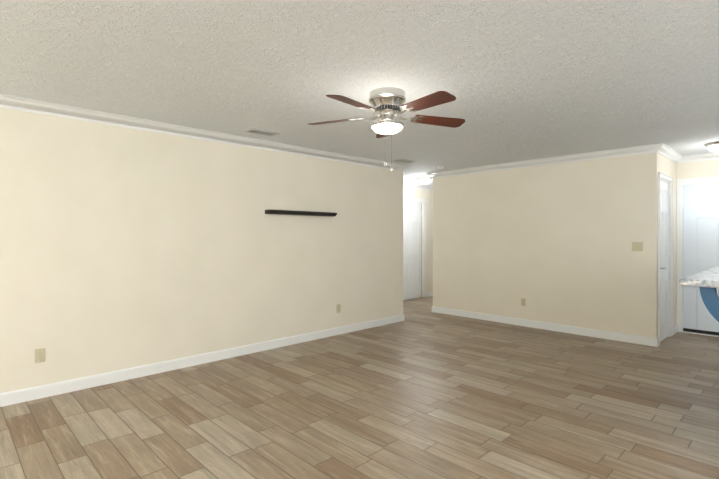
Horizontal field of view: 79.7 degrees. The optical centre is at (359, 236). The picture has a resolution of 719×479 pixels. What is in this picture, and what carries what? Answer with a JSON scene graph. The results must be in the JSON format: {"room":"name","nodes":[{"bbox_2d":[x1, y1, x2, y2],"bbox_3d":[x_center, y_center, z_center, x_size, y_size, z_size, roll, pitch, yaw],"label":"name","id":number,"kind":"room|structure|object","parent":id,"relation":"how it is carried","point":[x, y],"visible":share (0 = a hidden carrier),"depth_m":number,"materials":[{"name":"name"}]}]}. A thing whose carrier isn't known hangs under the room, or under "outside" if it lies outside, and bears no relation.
{"room":"empty living room","nodes":[
{"label":"empty living room","id":0,"kind":"room"},
{"bbox_2d":[0,108,402,392],"bbox_3d":[-2.096,0.119,4.177,7.650,2.440,0.120,0,0,-44],"label":"wall","id":1,"kind":"structure","parent":0,"point":[121,248],"depth_m":4.28,"materials":[{"name":"beige paint"}]},
{"bbox_2d":[35,348,44,362],"bbox_3d":[-2.640,0.988,3.562,0.070,0.114,0.009,0,0,-44],"label":"electrical outlet","id":2,"kind":"object","parent":1,"relation":"attached to","point":[39,355],"visible":1,"depth_m":3.56,"materials":[{"name":"beige plastic"}]},
{"bbox_2d":[0,314,404,406],"bbox_3d":[-2.045,1.287,4.136,7.664,0.103,0.014,0,0,-44],"label":"baseboard","id":3,"kind":"structure","parent":1,"relation":"attached to","point":[36,392],"depth_m":4.28,"materials":[{"name":"white paint"}]},
{"bbox_2d":[0,94,409,171],"bbox_3d":[-1.999,-1.056,4.131,7.728,0.088,0.078,0,0,-44],"label":"crown molding","id":4,"kind":"structure","parent":1,"relation":"attached to","point":[76,113],"depth_m":4.24,"materials":[{"name":"white paint"}]},
{"bbox_2d":[265,210,336,216],"bbox_3d":[-0.701,-0.285,5.362,1.025,0.047,0.120,0,0,-44],"label":"wall shelf","id":5,"kind":"object","parent":1,"relation":"attached to","point":[304,213],"visible":1,"depth_m":5.28,"materials":[{"name":"black wood"}]},
{"bbox_2d":[337,304,340,312],"bbox_3d":[-0.282,0.982,5.848,0.070,0.114,0.009,0,0,-44],"label":"electrical outlet","id":6,"kind":"object","parent":1,"relation":"attached to","point":[338,308],"visible":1,"depth_m":5.84,"materials":[{"name":"beige plastic"}]},
{"bbox_2d":[0,296,718,478],"bbox_3d":[1.277,1.370,3.466,11.900,0.060,8.800,0,0,-44],"label":"floor","id":7,"kind":"structure","parent":0,"point":[422,391],"depth_m":3.25,"materials":[{"name":"brown wood"}]},
{"bbox_2d":[0,0,718,185],"bbox_3d":[1.277,-1.130,3.462,11.900,0.060,8.800,0,0,-44],"label":"ceiling","id":8,"kind":"structure","parent":0,"point":[522,80],"depth_m":2.82,"materials":[{"name":"white paint"}]},
{"bbox_2d":[244,128,278,136],"bbox_3d":[-1.033,-1.097,4.551,0.330,0.009,0.171,0,0,-44],"label":"ceiling vent","id":9,"kind":"object","parent":8,"relation":"in","point":[260,132],"visible":1,"depth_m":4.54,"materials":[{"name":"white metal"}]},
{"bbox_2d":[308,87,464,170],"bbox_3d":[0.213,-0.790,3.274,1.254,0.620,1.254,0,0,-44],"label":"ceiling fan","id":10,"kind":"object","parent":8,"relation":"hanging from","point":[386,103],"visible":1,"depth_m":3.21,"materials":[{"name":"brown wood"}]},
{"bbox_2d":[393,159,416,162],"bbox_3d":[0.666,-1.101,6.304,0.330,0.009,0.171,0,0,-44],"label":"ceiling vent","id":11,"kind":"object","parent":8,"relation":"in","point":[404,160],"visible":1,"depth_m":6.30,"materials":[{"name":"white metal"}]},
{"bbox_2d":[415,177,431,183],"bbox_3d":[1.237,-1.048,8.243,0.336,0.120,0.336,0,0,-44],"label":"hall ceiling light","id":12,"kind":"object","parent":8,"relation":"attached to","point":[423,180],"visible":0.98,"depth_m":8.13,"materials":[{"name":"white glass"}]},
{"bbox_2d":[705,141,718,151],"bbox_3d":[4.300,-1.043,5.099,0.336,0.120,0.336,0,0,-44],"label":"ceiling light","id":13,"kind":"object","parent":8,"relation":"attached to","point":[713,146],"visible":1,"depth_m":5.08,"materials":[{"name":"silver metal"}]},
{"bbox_2d":[403,187,432,291],"bbox_3d":[1.092,0.110,9.149,4.090,2.440,0.120,0,0,-44],"label":"wall","id":14,"kind":"structure","parent":0,"point":[417,193],"depth_m":9.48,"materials":[{"name":"beige paint"}]},
{"bbox_2d":[403,202,421,299],"bbox_3d":[1.072,0.307,9.076,0.775,2.035,0.053,0,0,-44],"label":"hall door","id":15,"kind":"structure","parent":14,"relation":"in","point":[412,250],"depth_m":9.11,"materials":[{"name":"white paint"}]},
{"bbox_2d":[403,197,425,297],"bbox_3d":[1.498,0.265,9.528,2.205,2.136,0.142,0,0,-44],"label":"door frame","id":16,"kind":"structure","parent":14,"relation":"attached to","point":[416,200],"depth_m":9.34,"materials":[{"name":"white paint"}]},
{"bbox_2d":[403,182,432,189],"bbox_3d":[1.161,-1.065,9.076,3.850,0.088,0.078,0,0,-44],"label":"crown molding","id":17,"kind":"structure","parent":14,"relation":"attached to","point":[406,184],"depth_m":9.14,"materials":[{"name":"white paint"}]},
{"bbox_2d":[426,291,432,296],"bbox_3d":[1.544,1.278,9.496,0.300,0.103,0.014,0,0,-44],"label":"baseboard","id":18,"kind":"structure","parent":14,"relation":"attached to","point":[428,294],"depth_m":9.48,"materials":[{"name":"white paint"}]},
{"bbox_2d":[433,152,658,337],"bbox_3d":[2.486,0.115,6.440,0.120,2.440,3.310,0,0,-44],"label":"wall","id":19,"kind":"structure","parent":0,"point":[552,243],"depth_m":6.07,"materials":[{"name":"beige paint"}]},
{"bbox_2d":[521,298,525,305],"bbox_3d":[2.436,0.980,6.401,0.009,0.114,0.070,0,0,-44],"label":"electrical outlet","id":20,"kind":"object","parent":19,"relation":"attached to","point":[523,301],"visible":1,"depth_m":6.40,"materials":[{"name":"beige plastic"}]},
{"bbox_2d":[432,306,658,346],"bbox_3d":[2.441,1.283,6.399,0.024,0.103,3.338,0,0,-44],"label":"baseboard","id":21,"kind":"structure","parent":19,"relation":"attached to","point":[629,338],"depth_m":6.06,"materials":[{"name":"white paint"}]},
{"bbox_2d":[427,143,667,177],"bbox_3d":[2.415,-1.060,6.369,0.078,0.088,3.466,0,0,-44],"label":"crown molding","id":22,"kind":"structure","parent":19,"relation":"attached to","point":[661,148],"depth_m":5.96,"materials":[{"name":"white paint"}]},
{"bbox_2d":[632,242,642,250],"bbox_3d":[3.451,0.130,5.349,0.014,0.114,0.116,0,0,-44],"label":"light switch","id":23,"kind":"object","parent":19,"relation":"attached to","point":[637,246],"visible":1,"depth_m":5.35,"materials":[{"name":"beige plastic"}]},
{"bbox_2d":[659,154,676,325],"bbox_3d":[4.016,0.116,5.702,1.050,2.440,0.120,0,0,-44],"label":"wall","id":24,"kind":"structure","parent":0,"point":[667,166],"depth_m":5.89,"materials":[{"name":"beige paint"}]},
{"bbox_2d":[660,181,669,341],"bbox_3d":[3.904,0.313,5.514,0.583,2.033,0.089,0,0,-44],"label":"closet door","id":25,"kind":"structure","parent":24,"relation":"in","point":[664,262],"depth_m":5.57,"materials":[{"name":"white paint"}]},
{"bbox_2d":[658,172,672,345],"bbox_3d":[3.870,0.277,5.546,0.741,2.124,0.142,0,0,-44],"label":"door frame","id":26,"kind":"structure","parent":24,"relation":"attached to","point":[667,178],"depth_m":5.72,"materials":[{"name":"white paint"}]},
{"bbox_2d":[660,147,683,162],"bbox_3d":[4.017,-1.059,5.563,1.080,0.088,0.078,0,0,-44],"label":"crown molding","id":27,"kind":"structure","parent":24,"relation":"attached to","point":[672,155],"depth_m":5.69,"materials":[{"name":"white paint"}]},
{"bbox_2d":[673,324,676,334],"bbox_3d":[4.308,1.284,5.894,0.363,0.103,0.014,0,0,-44],"label":"baseboard","id":28,"kind":"structure","parent":24,"relation":"attached to","point":[674,327],"depth_m":5.91,"materials":[{"name":"white paint"}]},
{"bbox_2d":[676,159,718,260],"bbox_3d":[5.814,0.118,4.688,0.120,2.440,4.080,0,0,-44],"label":"wall","id":29,"kind":"structure","parent":0,"point":[708,168],"depth_m":5.86,"materials":[{"name":"beige paint"}]},
{"bbox_2d":[676,176,718,336],"bbox_3d":[4.846,0.272,5.676,0.136,2.135,1.067,0,0,-44],"label":"door frame","id":30,"kind":"structure","parent":29,"relation":"attached to","point":[681,183],"depth_m":5.98,"materials":[{"name":"white paint"}]},
{"bbox_2d":[676,152,718,163],"bbox_3d":[5.709,-1.057,4.653,0.078,0.088,3.740,0,0,-44],"label":"crown molding","id":31,"kind":"structure","parent":29,"relation":"attached to","point":[715,155],"depth_m":5.79,"materials":[{"name":"white paint"}]},
{"bbox_2d":[683,183,718,335],"bbox_3d":[4.830,0.307,5.680,0.063,2.035,0.915,0,0,-44],"label":"front door","id":32,"kind":"structure","parent":29,"relation":"in","point":[700,227],"depth_m":5.87,"materials":[{"name":"white paint"}]},
{"bbox_3d":[3.189,0.825,3.180,2.350,1.030,0.128,0,0,-44],"label":"bar","id":33,"kind":"object","parent":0,"visible":0},
{"bbox_2d":[679,266,718,287],"bbox_3d":[3.108,0.284,3.235,2.430,0.043,0.760,0,0,-44],"label":"countertop","id":34,"kind":"structure","parent":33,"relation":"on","point":[708,278],"depth_m":2.65,"materials":[{"name":"stone"}]},
{"bbox_2d":[699,287,718,321],"bbox_3d":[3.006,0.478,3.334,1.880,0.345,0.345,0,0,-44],"label":"bracket","id":35,"kind":"object","parent":33,"relation":"attached to","point":[710,297],"visible":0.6,"depth_m":2.76,"materials":[{"name":"blue"}]}
]}

